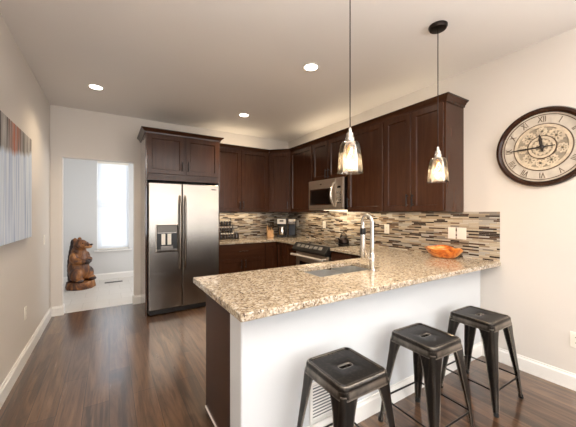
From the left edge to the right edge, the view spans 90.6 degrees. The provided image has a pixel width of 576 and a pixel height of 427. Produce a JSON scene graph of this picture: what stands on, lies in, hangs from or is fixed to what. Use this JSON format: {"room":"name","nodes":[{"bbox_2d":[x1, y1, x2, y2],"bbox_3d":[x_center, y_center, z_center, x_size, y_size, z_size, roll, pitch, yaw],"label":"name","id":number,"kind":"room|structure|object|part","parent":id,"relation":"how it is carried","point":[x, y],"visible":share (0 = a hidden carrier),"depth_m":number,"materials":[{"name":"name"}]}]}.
{"room":"kitchen","nodes":[
{"label":"kitchen","id":0,"kind":"room"},
{"bbox_2d":[0,13,49,386],"bbox_3d":[-1.089,-0.030,0.391,0.120,2.780,8.060,0,0,-32],"label":"wall","id":1,"kind":"structure","parent":0,"point":[24,263],"depth_m":2.60,"materials":[{"name":"beige paint"}]},
{"bbox_2d":[0,110,31,245],"bbox_3d":[-2.006,-0.233,2.000,0.036,0.915,1.600,0,0,-32],"label":"canvas painting","id":2,"kind":"object","parent":1,"relation":"attached to","point":[15,145],"visible":1,"depth_m":2.20,"materials":[{"name":"grey fabric"}]},
{"bbox_2d":[24,306,26,320],"bbox_3d":[-2.411,0.920,2.619,0.008,0.118,0.075,0,0,-32],"label":"outlet","id":3,"kind":"object","parent":1,"relation":"attached to","point":[25,307],"visible":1,"depth_m":2.61,"materials":[{"name":"white plastic"}]},
{"bbox_2d":[0,307,51,408],"bbox_3d":[-1.032,1.298,0.427,0.016,0.125,7.820,0,0,-32],"label":"baseboard","id":4,"kind":"structure","parent":1,"relation":"attached to","point":[11,378],"depth_m":2.48,"materials":[{"name":"white paint"}]},
{"bbox_2d":[64,158,133,276],"bbox_3d":[-3.085,-0.030,6.357,4.530,2.780,0.150,0,0,-32],"label":"wall","id":5,"kind":"structure","parent":0,"point":[80,176],"depth_m":5.70,"materials":[{"name":"grey paint"}]},
{"bbox_2d":[64,270,133,283],"bbox_3d":[-3.596,1.298,5.939,3.020,0.125,0.016,0,0,-32],"label":"baseboard","id":6,"kind":"structure","parent":5,"relation":"attached to","point":[102,276],"depth_m":5.91,"materials":[{"name":"white paint"}]},
{"bbox_2d":[94,161,131,251],"bbox_3d":[-3.649,-0.135,5.957,0.670,1.850,0.170,0,0,-32],"label":"window","id":7,"kind":"structure","parent":5,"relation":"in","point":[121,249],"depth_m":5.84,"materials":[{"name":"white paint"}]},
{"bbox_3d":[-3.635,0.775,5.936,0.670,0.030,0.120,0,0,-32],"label":"sill","id":8,"kind":"part","parent":7,"relation":"part of","materials":[{"name":"white paint"}]},
{"bbox_2d":[98,161,128,249],"bbox_3d":[-3.646,-0.152,5.953,0.550,1.805,0.052,0,0,-32],"label":"window blind","id":9,"kind":"object","parent":7,"relation":"attached to","point":[113,191],"visible":1,"depth_m":5.95,"materials":[{"name":"white fabric"}]},
{"bbox_3d":[-3.794,-0.135,5.831,0.003,1.750,0.003,0,0,-17],"label":"cord","id":10,"kind":"part","parent":9,"relation":"part of","materials":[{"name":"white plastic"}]},
{"bbox_3d":[-3.646,0.741,5.953,0.550,0.018,0.036,0,0,-32],"label":"rail","id":11,"kind":"part","parent":9,"relation":"part of","materials":[{"name":"white plastic"}]},
{"bbox_2d":[50,105,287,308],"bbox_3d":[-1.587,-0.030,4.765,3.685,2.780,0.120,0,0,-32],"label":"wall","id":12,"kind":"structure","parent":0,"point":[80,134],"depth_m":4.00,"materials":[{"name":"beige paint"}]},
{"bbox_2d":[52,306,61,316],"bbox_3d":[-3.052,1.298,3.766,0.109,0.125,0.016,0,0,-32],"label":"baseboard","id":13,"kind":"structure","parent":12,"relation":"attached to","point":[57,310],"depth_m":3.76,"materials":[{"name":"white paint"}]},
{"bbox_2d":[62,303,64,314],"bbox_3d":[-3.031,1.298,3.850,0.016,0.125,0.136,0,0,-32],"label":"baseboard","id":14,"kind":"structure","parent":12,"relation":"attached to","point":[63,305],"depth_m":3.79,"materials":[{"name":"white paint"}]},
{"bbox_2d":[134,295,140,303],"bbox_3d":[-2.255,1.298,4.266,0.085,0.125,0.016,0,0,-32],"label":"baseboard","id":15,"kind":"structure","parent":12,"relation":"attached to","point":[137,299],"depth_m":4.26,"materials":[{"name":"white paint"}]},
{"bbox_2d":[220,143,268,211],"bbox_3d":[-0.839,-0.565,4.933,1.016,1.106,0.380,0,0,-32],"label":"upper cabinet","id":16,"kind":"object","parent":12,"relation":"attached to","point":[244,171],"visible":0.79,"depth_m":4.81,"materials":[{"name":"brown wood"}]},
{"bbox_3d":[-0.988,-0.535,4.669,0.465,1.035,0.020,0,0,-32],"label":"door","id":17,"kind":"part","parent":16,"relation":"part of","materials":[{"name":"brown wood"}]},
{"bbox_3d":[-0.754,-1.087,4.798,1.016,0.062,0.050,0,0,-32],"label":"crown moulding","id":18,"kind":"part","parent":16,"relation":"part of","materials":[{"name":"brown wood"}]},
{"bbox_3d":[-0.572,-0.535,4.930,0.504,1.035,0.020,0,0,-32],"label":"door","id":19,"kind":"part","parent":16,"relation":"part of","materials":[{"name":"brown wood"}]},
{"bbox_2d":[220,212,287,237],"bbox_3d":[-0.681,0.217,5.256,1.626,0.456,0.009,0,0,-32],"label":"backsplash","id":20,"kind":"structure","parent":12,"relation":"attached to","point":[247,224],"depth_m":5.27,"materials":[{"name":"tile"}]},
{"bbox_2d":[0,0,575,141],"bbox_3d":[-0.359,-1.470,2.124,4.650,0.100,10.220,0,0,-32],"label":"ceiling","id":21,"kind":"structure","parent":0,"point":[204,64],"depth_m":2.46,"materials":[{"name":"paint"}]},
{"bbox_2d":[87,84,104,90],"bbox_3d":[-2.166,-1.416,3.215,0.172,0.006,0.172,0,0,-32],"label":"recessed light","id":22,"kind":"object","parent":21,"relation":"in","point":[92,86],"visible":1,"depth_m":3.22,"materials":[{"name":"white"}]},
{"bbox_2d":[238,113,249,116],"bbox_3d":[-0.638,-1.416,4.134,0.172,0.006,0.172,0,0,-32],"label":"recessed light","id":23,"kind":"object","parent":21,"relation":"in","point":[240,114],"visible":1,"depth_m":4.13,"materials":[{"name":"white"}]},
{"bbox_2d":[302,63,319,71],"bbox_3d":[0.224,-1.416,2.774,0.172,0.006,0.172,0,0,-32],"label":"recessed light","id":24,"kind":"object","parent":21,"relation":"in","point":[309,67],"visible":1,"depth_m":2.78,"materials":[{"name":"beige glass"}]},
{"bbox_2d":[337,0,362,174],"bbox_3d":[0.366,-0.828,1.680,0.153,1.185,0.153,0,0,-32],"label":"pendant light","id":25,"kind":"object","parent":21,"relation":"hanging from","point":[349,140],"visible":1,"depth_m":1.66,"materials":[{"name":"clear glass"}]},
{"bbox_2d":[345,127,354,143],"bbox_3d":[0.366,-0.459,1.680,0.054,0.093,0.054,0,0,-32],"label":"socket","id":26,"kind":"object","parent":25,"relation":"attached to","point":[349,138],"depth_m":1.66,"materials":[{"name":"silver metal"}]},
{"bbox_3d":[0.366,-0.329,1.680,0.153,0.187,0.153,0,0,-32],"label":"lamp shade","id":27,"kind":"part","parent":25,"relation":"part of","materials":[{"name":"clear glass"}]},
{"bbox_3d":[0.366,-0.930,1.680,0.006,0.920,0.006,0,0,-32],"label":"cord","id":28,"kind":"part","parent":25,"relation":"part of","materials":[{"name":"brown metal"}]},
{"bbox_3d":[0.366,-0.354,1.680,0.052,0.116,0.052,0,0,-32],"label":"bulb","id":29,"kind":"part","parent":25,"relation":"part of","materials":[{"name":"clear glass"}]},
{"bbox_2d":[427,20,448,182],"bbox_3d":[1.139,-0.828,2.166,0.153,1.185,0.153,0,0,-32],"label":"pendant light","id":30,"kind":"object","parent":21,"relation":"hanging from","point":[437,27],"visible":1,"depth_m":2.15,"materials":[{"name":"clear glass"}]},
{"bbox_3d":[1.139,-0.930,2.166,0.006,0.920,0.006,0,0,-32],"label":"cord","id":31,"kind":"part","parent":30,"relation":"part of","materials":[{"name":"brown metal"}]},
{"bbox_2d":[434,146,441,158],"bbox_3d":[1.139,-0.459,2.166,0.054,0.093,0.054,0,0,-32],"label":"socket","id":32,"kind":"object","parent":30,"relation":"attached to","point":[438,155],"depth_m":2.15,"materials":[{"name":"silver metal"}]},
{"bbox_3d":[1.139,-0.329,2.166,0.153,0.187,0.153,0,0,-32],"label":"lamp shade","id":33,"kind":"part","parent":30,"relation":"part of","materials":[{"name":"clear glass"}]},
{"bbox_3d":[1.139,-0.354,2.166,0.052,0.116,0.052,0,0,-32],"label":"bulb","id":34,"kind":"part","parent":30,"relation":"part of","materials":[{"name":"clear glass"}]},
{"bbox_2d":[0,276,575,426],"bbox_3d":[-0.359,1.410,2.124,4.650,0.100,10.220,0,0,-32],"label":"floor","id":35,"kind":"structure","parent":0,"point":[114,366],"depth_m":2.27,"materials":[{"name":"brown wood"}]},
{"bbox_2d":[65,237,95,290],"bbox_3d":[-3.782,0.906,5.186,0.455,0.908,0.441,0,0,-2],"label":"carving","id":36,"kind":"object","parent":35,"relation":"on","point":[80,276],"visible":1,"depth_m":5.10,"materials":[{"name":"brown wood"}]},
{"bbox_2d":[137,126,223,316],"bbox_3d":[-1.606,0.121,4.254,1.100,2.478,0.716,0,0,-32],"label":"tall cabinet","id":37,"kind":"object","parent":35,"relation":"on","point":[167,156],"visible":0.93,"depth_m":3.95,"materials":[{"name":"brown wood"}]},
{"bbox_3d":[-2.035,0.147,4.018,0.022,2.425,0.660,0,0,-32],"label":"panel","id":38,"kind":"part","parent":37,"relation":"part of","materials":[{"name":"brown wood"}]},
{"bbox_3d":[-1.649,-0.786,3.859,0.468,0.523,0.020,0,0,-32],"label":"door","id":39,"kind":"part","parent":37,"relation":"part of","materials":[{"name":"brown wood"}]},
{"bbox_3d":[-1.608,-1.087,4.256,1.100,0.062,0.709,0,0,-32],"label":"crown moulding","id":40,"kind":"part","parent":37,"relation":"part of","materials":[{"name":"brown wood"}]},
{"bbox_3d":[-1.232,-0.786,4.120,0.468,0.523,0.020,0,0,-32],"label":"door","id":41,"kind":"part","parent":37,"relation":"part of","materials":[{"name":"brown wood"}]},
{"bbox_3d":[-1.206,0.147,4.538,0.020,2.425,0.660,0,0,-32],"label":"panel","id":42,"kind":"part","parent":37,"relation":"part of","materials":[{"name":"brown wood"}]},
{"bbox_2d":[147,182,218,315],"bbox_3d":[-1.576,0.474,4.210,0.940,1.748,0.772,0,0,-32],"label":"refrigerator","id":43,"kind":"object","parent":35,"relation":"on","point":[183,219],"visible":0.94,"depth_m":3.89,"materials":[{"name":"grey metal"}]},
{"bbox_3d":[-1.650,0.440,3.836,0.418,1.680,0.063,0,0,-32],"label":"door","id":44,"kind":"part","parent":43,"relation":"part of","materials":[{"name":"silver metal"}]},
{"bbox_3d":[-1.616,0.214,3.813,0.245,0.098,0.010,0,0,-32],"label":"control panel","id":45,"kind":"part","parent":43,"relation":"part of","materials":[{"name":"grey plastic"}]},
{"bbox_3d":[-1.466,0.260,3.877,0.026,1.013,0.090,0,0,-32],"label":"handle","id":46,"kind":"part","parent":43,"relation":"part of","materials":[{"name":"silver metal"}]},
{"bbox_3d":[-1.407,0.260,3.914,0.026,1.013,0.090,0,0,-32],"label":"handle","id":47,"kind":"part","parent":43,"relation":"part of","materials":[{"name":"silver metal"}]},
{"bbox_3d":[-1.249,0.440,4.088,0.516,1.680,0.063,0,0,-32],"label":"door","id":48,"kind":"part","parent":43,"relation":"part of","materials":[{"name":"silver metal"}]},
{"bbox_2d":[220,242,263,273],"bbox_3d":[-0.865,0.923,4.750,0.775,0.874,0.666,0,0,-32],"label":"base cabinet","id":49,"kind":"object","parent":35,"relation":"on","point":[234,258],"visible":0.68,"depth_m":4.48,"materials":[{"name":"brown wood"}]},
{"bbox_3d":[-0.875,0.978,4.404,0.375,0.525,0.020,0,0,-32],"label":"door","id":50,"kind":"part","parent":49,"relation":"part of","materials":[{"name":"brown wood"}]},
{"bbox_3d":[-0.713,0.599,4.506,0.758,0.187,0.020,0,0,-32],"label":"drawer","id":51,"kind":"part","parent":49,"relation":"part of","materials":[{"name":"brown wood"}]},
{"bbox_3d":[-0.551,0.978,4.607,0.377,0.525,0.020,0,0,-32],"label":"door","id":52,"kind":"part","parent":49,"relation":"part of","materials":[{"name":"brown wood"}]},
{"bbox_2d":[264,242,295,268],"bbox_3d":[-0.023,0.923,4.936,0.843,0.874,1.243,0,0,-32],"label":"base cabinet","id":53,"kind":"object","parent":35,"relation":"on","point":[276,254],"visible":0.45,"depth_m":4.73,"materials":[{"name":"brown wood"}]},
{"bbox_2d":[220,235,321,244],"bbox_3d":[-0.353,0.465,4.731,1.625,0.038,1.245,0,0,-32],"label":"countertop","id":54,"kind":"structure","parent":53,"relation":"on","point":[290,240],"depth_m":4.74,"materials":[{"name":"beige stone"}]},
{"bbox_2d":[220,218,234,239],"bbox_3d":[-1.049,0.265,4.796,0.250,0.362,0.190,0,0,-32],"label":"rack","id":55,"kind":"object","parent":54,"relation":"on","point":[230,218],"visible":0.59,"depth_m":4.80,"materials":[{"name":"black plastic"}]},
{"bbox_2d":[267,226,273,237],"bbox_3d":[-0.331,0.339,5.245,0.104,0.214,0.188,0,0,-12],"label":"knife block","id":56,"kind":"object","parent":54,"relation":"on","point":[270,234],"visible":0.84,"depth_m":5.17,"materials":[{"name":"brown wood"}]},
{"bbox_2d":[277,218,287,236],"bbox_3d":[-0.109,0.273,5.264,0.180,0.345,0.232,0,0,6],"label":"coffee maker","id":57,"kind":"object","parent":54,"relation":"on","point":[282,222],"visible":1,"depth_m":5.19,"materials":[{"name":"black plastic"}]},
{"bbox_3d":[-0.117,0.154,5.184,0.164,0.093,0.006,0,0,6],"label":"control panel","id":58,"kind":"part","parent":57,"relation":"part of","materials":[{"name":"white plastic"}]},
{"bbox_2d":[288,219,295,236],"bbox_3d":[0.078,0.278,5.267,0.130,0.335,0.150,0,0,13],"label":"coffee grinder","id":59,"kind":"object","parent":54,"relation":"on","point":[292,224],"visible":1,"depth_m":5.22,"materials":[{"name":"black plastic"}]},
{"bbox_3d":[-0.285,0.873,4.779,0.196,0.735,0.020,0,0,-32],"label":"door","id":60,"kind":"part","parent":53,"relation":"part of","materials":[{"name":"brown wood"}]},
{"bbox_3d":[-0.107,0.873,4.705,0.020,0.735,0.285,0,0,-32],"label":"door","id":61,"kind":"part","parent":53,"relation":"part of","materials":[{"name":"brown wood"}]},
{"bbox_3d":[0.055,0.873,4.447,0.020,0.735,0.305,0,0,-32],"label":"door","id":62,"kind":"part","parent":53,"relation":"part of","materials":[{"name":"brown wood"}]},
{"bbox_2d":[205,266,361,426],"bbox_3d":[0.161,0.923,2.196,1.470,0.874,0.546,0,0,-32],"label":"base cabinet","id":63,"kind":"object","parent":35,"relation":"on","point":[217,406],"visible":0.05,"depth_m":1.79,"materials":[{"name":"brown wood"}]},
{"bbox_3d":[-0.435,0.923,1.794,0.019,0.874,0.498,0,0,-32],"label":"panel","id":64,"kind":"part","parent":63,"relation":"part of","materials":[{"name":"brown wood"}]},
{"bbox_2d":[193,245,500,321],"bbox_3d":[0.436,0.465,2.615,2.538,0.038,1.627,0,0,-32],"label":"countertop","id":65,"kind":"structure","parent":63,"relation":"on","point":[255,294],"depth_m":1.91,"materials":[{"name":"beige stone"}]},
{"bbox_2d":[305,266,367,276],"bbox_3d":[0.409,0.583,2.302,0.662,0.193,0.369,0,0,-32],"label":"sink","id":66,"kind":"object","parent":65,"relation":"in","point":[347,269],"visible":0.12,"depth_m":2.44,"materials":[{"name":"silver metal"}]},
{"bbox_3d":[0.286,0.583,2.225,0.371,0.193,0.369,0,0,-32],"label":"bowl","id":67,"kind":"part","parent":66,"relation":"part of","materials":[{"name":"silver metal"}]},
{"bbox_3d":[0.566,0.568,2.401,0.291,0.163,0.369,0,0,-32],"label":"bowl","id":68,"kind":"part","parent":66,"relation":"part of","materials":[{"name":"silver metal"}]},
{"bbox_2d":[360,214,375,271],"bbox_3d":[0.623,0.225,2.213,0.108,0.440,0.141,0,0,-1],"label":"faucet","id":69,"kind":"object","parent":65,"relation":"on","point":[363,254],"visible":1,"depth_m":2.19,"materials":[{"name":"silver metal"}]},
{"bbox_3d":[0.620,0.160,2.227,0.031,0.310,0.114,0,0,-40],"label":"spout","id":70,"kind":"part","parent":69,"relation":"part of","materials":[{"name":"silver metal"}]},
{"bbox_3d":[0.612,0.320,2.167,0.090,0.094,0.028,0,0,-40],"label":"lever","id":71,"kind":"part","parent":69,"relation":"part of","materials":[{"name":"silver metal"}]},
{"bbox_2d":[424,245,462,258],"bbox_3d":[1.558,0.389,2.873,0.250,0.114,0.385,0,0,-32],"label":"wooden bowl","id":72,"kind":"object","parent":65,"relation":"on","point":[440,251],"visible":1,"depth_m":2.79,"materials":[{"name":"orange wood"}]},
{"bbox_2d":[290,240,359,264],"bbox_3d":[0.545,0.897,4.102,0.752,0.926,0.766,0,0,-32],"label":"range","id":73,"kind":"object","parent":35,"relation":"on","point":[307,252],"visible":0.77,"depth_m":3.94,"materials":[{"name":"silver metal"}]},
{"bbox_3d":[0.275,0.605,3.933,0.114,0.034,0.726,0,0,-32],"label":"handle","id":74,"kind":"part","parent":73,"relation":"part of","materials":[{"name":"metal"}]},
{"bbox_3d":[0.307,0.497,3.953,0.114,0.126,0.766,0,0,-32],"label":"control panel","id":75,"kind":"part","parent":73,"relation":"part of","materials":[{"name":"black plastic"}]},
{"bbox_3d":[0.339,0.830,3.972,0.040,0.520,0.756,0,0,-32],"label":"oven door","id":76,"kind":"part","parent":73,"relation":"part of","materials":[{"name":"silver metal"}]},
{"bbox_2d":[303,240,359,247],"bbox_3d":[0.601,0.445,4.137,0.620,0.018,0.766,0,0,-32],"label":"cooktop","id":77,"kind":"object","parent":73,"relation":"in","point":[321,243],"depth_m":4.01,"materials":[{"name":"black glass"}]},
{"bbox_2d":[338,232,348,243],"bbox_3d":[0.792,0.355,4.062,0.157,0.158,0.157,0,0,13],"label":"kettle","id":78,"kind":"object","parent":73,"relation":"on","point":[342,240],"visible":1,"depth_m":4.01,"materials":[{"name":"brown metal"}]},
{"bbox_2d":[331,251,359,260],"bbox_3d":[0.994,0.923,3.484,0.666,0.874,0.747,0,0,-32],"label":"base cabinet","id":79,"kind":"object","parent":35,"relation":"on","point":[335,256],"visible":0.12,"depth_m":3.48,"materials":[{"name":"brown wood"}]},
{"bbox_3d":[0.652,0.599,3.488,0.020,0.187,0.360,0,0,-32],"label":"drawer","id":80,"kind":"part","parent":79,"relation":"part of","materials":[{"name":"brown wood"}]},
{"bbox_2d":[297,347,394,426],"bbox_3d":[0.290,1.063,1.439,0.411,0.597,0.411,0,0,-31],"label":"bar stool","id":81,"kind":"object","parent":35,"relation":"on","point":[347,375],"visible":1,"depth_m":1.36,"materials":[{"name":"black metal"}]},
{"bbox_3d":[0.086,1.075,1.489,0.134,0.539,0.139,0,0,14],"label":"leg","id":82,"kind":"part","parent":81,"relation":"part of","materials":[{"name":"black metal"}]},
{"bbox_3d":[0.239,1.075,1.235,0.139,0.539,0.134,0,0,14],"label":"leg","id":83,"kind":"part","parent":81,"relation":"part of","materials":[{"name":"black metal"}]},
{"bbox_3d":[0.340,1.075,1.643,0.139,0.539,0.134,0,0,14],"label":"leg","id":84,"kind":"part","parent":81,"relation":"part of","materials":[{"name":"black metal"}]},
{"bbox_3d":[0.290,0.795,1.439,0.314,0.060,0.314,0,0,-31],"label":"seat","id":85,"kind":"part","parent":81,"relation":"part of","materials":[{"name":"black metal"}]},
{"bbox_3d":[0.493,1.075,1.389,0.134,0.539,0.139,0,0,14],"label":"leg","id":86,"kind":"part","parent":81,"relation":"part of","materials":[{"name":"black metal"}]},
{"bbox_2d":[378,323,473,426],"bbox_3d":[0.867,1.063,1.799,0.411,0.597,0.411,0,0,-30],"label":"bar stool","id":87,"kind":"object","parent":35,"relation":"on","point":[429,345],"visible":0.96,"depth_m":1.72,"materials":[{"name":"black metal"}]},
{"bbox_3d":[0.664,1.075,1.853,0.134,0.539,0.139,0,0,15],"label":"leg","id":88,"kind":"part","parent":87,"relation":"part of","materials":[{"name":"black metal"}]},
{"bbox_3d":[0.921,1.075,2.001,0.139,0.539,0.134,0,0,15],"label":"leg","id":89,"kind":"part","parent":87,"relation":"part of","materials":[{"name":"black metal"}]},
{"bbox_3d":[0.867,0.795,1.799,0.314,0.060,0.314,0,0,-30],"label":"seat","id":90,"kind":"part","parent":87,"relation":"part of","materials":[{"name":"black metal"}]},
{"bbox_3d":[0.813,1.075,1.596,0.139,0.539,0.134,0,0,15],"label":"leg","id":91,"kind":"part","parent":87,"relation":"part of","materials":[{"name":"black metal"}]},
{"bbox_3d":[1.069,1.075,1.745,0.134,0.539,0.139,0,0,15],"label":"leg","id":92,"kind":"part","parent":87,"relation":"part of","materials":[{"name":"black metal"}]},
{"bbox_2d":[441,306,523,417],"bbox_3d":[1.457,1.063,2.165,0.411,0.597,0.411,0,0,-31],"label":"bar stool","id":93,"kind":"object","parent":35,"relation":"on","point":[489,323],"visible":0.93,"depth_m":2.09,"materials":[{"name":"black metal"}]},
{"bbox_3d":[1.253,1.075,2.216,0.134,0.539,0.139,0,0,14],"label":"leg","id":94,"kind":"part","parent":93,"relation":"part of","materials":[{"name":"black metal"}]},
{"bbox_3d":[1.507,1.075,2.369,0.139,0.539,0.134,0,0,14],"label":"leg","id":95,"kind":"part","parent":93,"relation":"part of","materials":[{"name":"black metal"}]},
{"bbox_3d":[1.457,0.795,2.165,0.314,0.060,0.314,0,0,-31],"label":"seat","id":96,"kind":"part","parent":93,"relation":"part of","materials":[{"name":"black metal"}]},
{"bbox_3d":[1.407,1.075,1.962,0.139,0.539,0.134,0,0,14],"label":"leg","id":97,"kind":"part","parent":93,"relation":"part of","materials":[{"name":"black metal"}]},
{"bbox_3d":[1.661,1.075,2.115,0.134,0.539,0.139,0,0,14],"label":"leg","id":98,"kind":"part","parent":93,"relation":"part of","materials":[{"name":"black metal"}]},
{"bbox_2d":[230,270,479,426],"bbox_3d":[0.767,0.923,2.155,2.470,0.874,0.164,0,0,-32],"label":"wall","id":99,"kind":"structure","parent":0,"point":[269,355],"depth_m":1.68,"materials":[{"name":"white paint"}]},
{"bbox_2d":[310,382,331,424],"bbox_3d":[0.246,1.111,1.725,0.280,0.235,0.010,0,0,-32],"label":"air vent","id":100,"kind":"object","parent":99,"relation":"in","point":[320,400],"visible":0.43,"depth_m":1.69,"materials":[{"name":"white metal"}]},
{"bbox_2d":[308,342,481,426],"bbox_3d":[0.808,1.298,2.075,2.454,0.125,0.016,0,0,-32],"label":"baseboard","id":101,"kind":"structure","parent":99,"relation":"attached to","point":[369,406],"depth_m":1.96,"materials":[{"name":"white paint"}]},
{"bbox_2d":[288,28,575,373],"bbox_3d":[1.560,-0.030,3.328,0.120,2.780,10.220,0,0,-32],"label":"wall","id":102,"kind":"structure","parent":0,"point":[534,284],"depth_m":2.47,"materials":[{"name":"beige paint"}]},
{"bbox_2d":[269,149,290,211],"bbox_3d":[-0.095,-0.565,5.256,0.625,1.106,0.625,0,0,-32],"label":"upper cabinet","id":103,"kind":"object","parent":102,"relation":"attached to","point":[279,159],"visible":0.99,"depth_m":5.04,"materials":[{"name":"brown wood"}]},
{"bbox_3d":[-0.149,-1.087,5.021,0.394,0.062,0.050,0,0,13],"label":"crown moulding","id":104,"kind":"part","parent":103,"relation":"part of","materials":[{"name":"brown wood"}]},
{"bbox_2d":[289,141,328,211],"bbox_3d":[0.334,-0.565,4.802,0.380,1.106,0.638,0,0,-32],"label":"upper cabinet","id":105,"kind":"object","parent":102,"relation":"attached to","point":[301,155],"visible":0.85,"depth_m":4.71,"materials":[{"name":"brown wood"}]},
{"bbox_3d":[0.199,-1.087,4.717,0.050,0.062,0.638,0,0,-32],"label":"crown moulding","id":106,"kind":"part","parent":105,"relation":"part of","materials":[{"name":"brown wood"}]},
{"bbox_3d":[0.214,-0.535,4.721,0.020,1.035,0.610,0,0,-32],"label":"door","id":107,"kind":"part","parent":105,"relation":"part of","materials":[{"name":"brown wood"}]},
{"bbox_2d":[310,129,346,180],"bbox_3d":[0.709,-0.800,4.205,0.380,0.636,0.768,0,0,-32],"label":"upper cabinet","id":108,"kind":"object","parent":102,"relation":"attached to","point":[325,149],"visible":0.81,"depth_m":4.11,"materials":[{"name":"brown wood"}]},
{"bbox_3d":[0.486,-0.771,4.288,0.020,0.563,0.372,0,0,-32],"label":"door","id":109,"kind":"part","parent":108,"relation":"part of","materials":[{"name":"brown wood"}]},
{"bbox_2d":[309,177,346,209],"bbox_3d":[0.662,-0.259,4.174,0.495,0.441,0.764,0,0,-32],"label":"microwave","id":110,"kind":"object","parent":108,"relation":"attached to","point":[327,194],"visible":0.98,"depth_m":4.01,"materials":[{"name":"silver metal"}]},
{"bbox_3d":[0.495,-0.275,4.160,0.030,0.409,0.609,0,0,-32],"label":"door","id":111,"kind":"part","parent":110,"relation":"part of","materials":[{"name":"silver metal"}]},
{"bbox_3d":[0.602,-0.252,3.892,0.092,0.345,0.035,0,0,-32],"label":"handle","id":112,"kind":"part","parent":110,"relation":"part of","materials":[{"name":"silver metal"}]},
{"bbox_3d":[0.698,-0.275,3.836,0.030,0.409,0.152,0,0,-32],"label":"control panel","id":113,"kind":"part","parent":110,"relation":"part of","materials":[{"name":"silver metal"}]},
{"bbox_3d":[0.573,-1.087,4.120,0.050,0.062,0.768,0,0,-32],"label":"crown moulding","id":114,"kind":"part","parent":108,"relation":"part of","materials":[{"name":"brown wood"}]},
{"bbox_3d":[0.686,-0.771,3.967,0.020,0.563,0.372,0,0,-32],"label":"door","id":115,"kind":"part","parent":108,"relation":"part of","materials":[{"name":"brown wood"}]},
{"bbox_2d":[345,116,383,211],"bbox_3d":[1.071,-0.565,3.626,0.380,1.106,0.593,0,0,-32],"label":"upper cabinet","id":116,"kind":"object","parent":102,"relation":"attached to","point":[365,191],"visible":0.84,"depth_m":3.49,"materials":[{"name":"brown wood"}]},
{"bbox_3d":[0.936,-1.087,3.542,0.050,0.062,0.593,0,0,-32],"label":"crown moulding","id":117,"kind":"part","parent":116,"relation":"part of","materials":[{"name":"brown wood"}]},
{"bbox_2d":[288,212,499,261],"bbox_3d":[0.971,0.217,4.143,0.009,0.456,3.631,0,0,-32],"label":"backsplash","id":118,"kind":"structure","parent":102,"relation":"attached to","point":[412,231],"depth_m":3.35,"materials":[{"name":"tile"}]},
{"bbox_2d":[384,224,388,233],"bbox_3d":[1.266,0.205,3.657,0.008,0.118,0.075,0,0,-32],"label":"outlet","id":119,"kind":"object","parent":118,"relation":"attached to","point":[386,226],"visible":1,"depth_m":3.65,"materials":[{"name":"white plastic"}]},
{"bbox_2d":[448,227,455,238],"bbox_3d":[1.701,0.208,2.962,0.009,0.118,0.075,0,0,-32],"label":"switch plate","id":120,"kind":"object","parent":118,"relation":"attached to","point":[451,230],"visible":1,"depth_m":2.95,"materials":[{"name":"white plastic"}]},
{"bbox_2d":[457,227,465,239],"bbox_3d":[1.753,0.208,2.879,0.009,0.118,0.090,0,0,-32],"label":"switch plate","id":121,"kind":"object","parent":118,"relation":"attached to","point":[461,232],"visible":1,"depth_m":2.88,"materials":[{"name":"white plastic"}]},
{"bbox_2d":[381,92,468,211],"bbox_3d":[1.433,-0.565,3.050,0.380,1.106,0.764,0,0,-32],"label":"upper cabinet","id":122,"kind":"object","parent":102,"relation":"attached to","point":[410,132],"visible":0.97,"depth_m":2.87,"materials":[{"name":"brown wood"}]},
{"bbox_3d":[1.203,-0.535,3.144,0.020,1.035,0.342,0,0,-32],"label":"door","id":123,"kind":"part","parent":122,"relation":"part of","materials":[{"name":"brown wood"}]},
{"bbox_3d":[1.435,-1.087,3.051,0.374,0.062,0.764,0,0,-32],"label":"crown moulding","id":124,"kind":"part","parent":122,"relation":"part of","materials":[{"name":"brown wood"}]},
{"bbox_3d":[1.388,-0.535,2.849,0.020,1.035,0.342,0,0,-32],"label":"door","id":125,"kind":"part","parent":122,"relation":"part of","materials":[{"name":"brown wood"}]},
{"bbox_2d":[481,341,575,390],"bbox_3d":[3.002,1.298,0.901,0.016,0.125,4.336,0,0,-32],"label":"baseboard","id":126,"kind":"structure","parent":102,"relation":"attached to","point":[564,378],"depth_m":2.35,"materials":[{"name":"white paint"}]},
{"bbox_2d":[496,106,575,186],"bbox_3d":[2.083,-0.540,2.340,0.040,0.650,0.650,0,0,-32],"label":"wall clock","id":127,"kind":"object","parent":102,"relation":"attached to","point":[538,149],"visible":1,"depth_m":2.34,"materials":[{"name":"brown wood"}]},
{"bbox_2d":[570,331,575,347],"bbox_3d":[2.206,0.975,2.177,0.008,0.118,0.075,0,0,-32],"label":"outlet","id":128,"kind":"object","parent":102,"relation":"attached to","point":[572,334],"visible":1,"depth_m":2.19,"materials":[{"name":"white plastic"}]}
]}

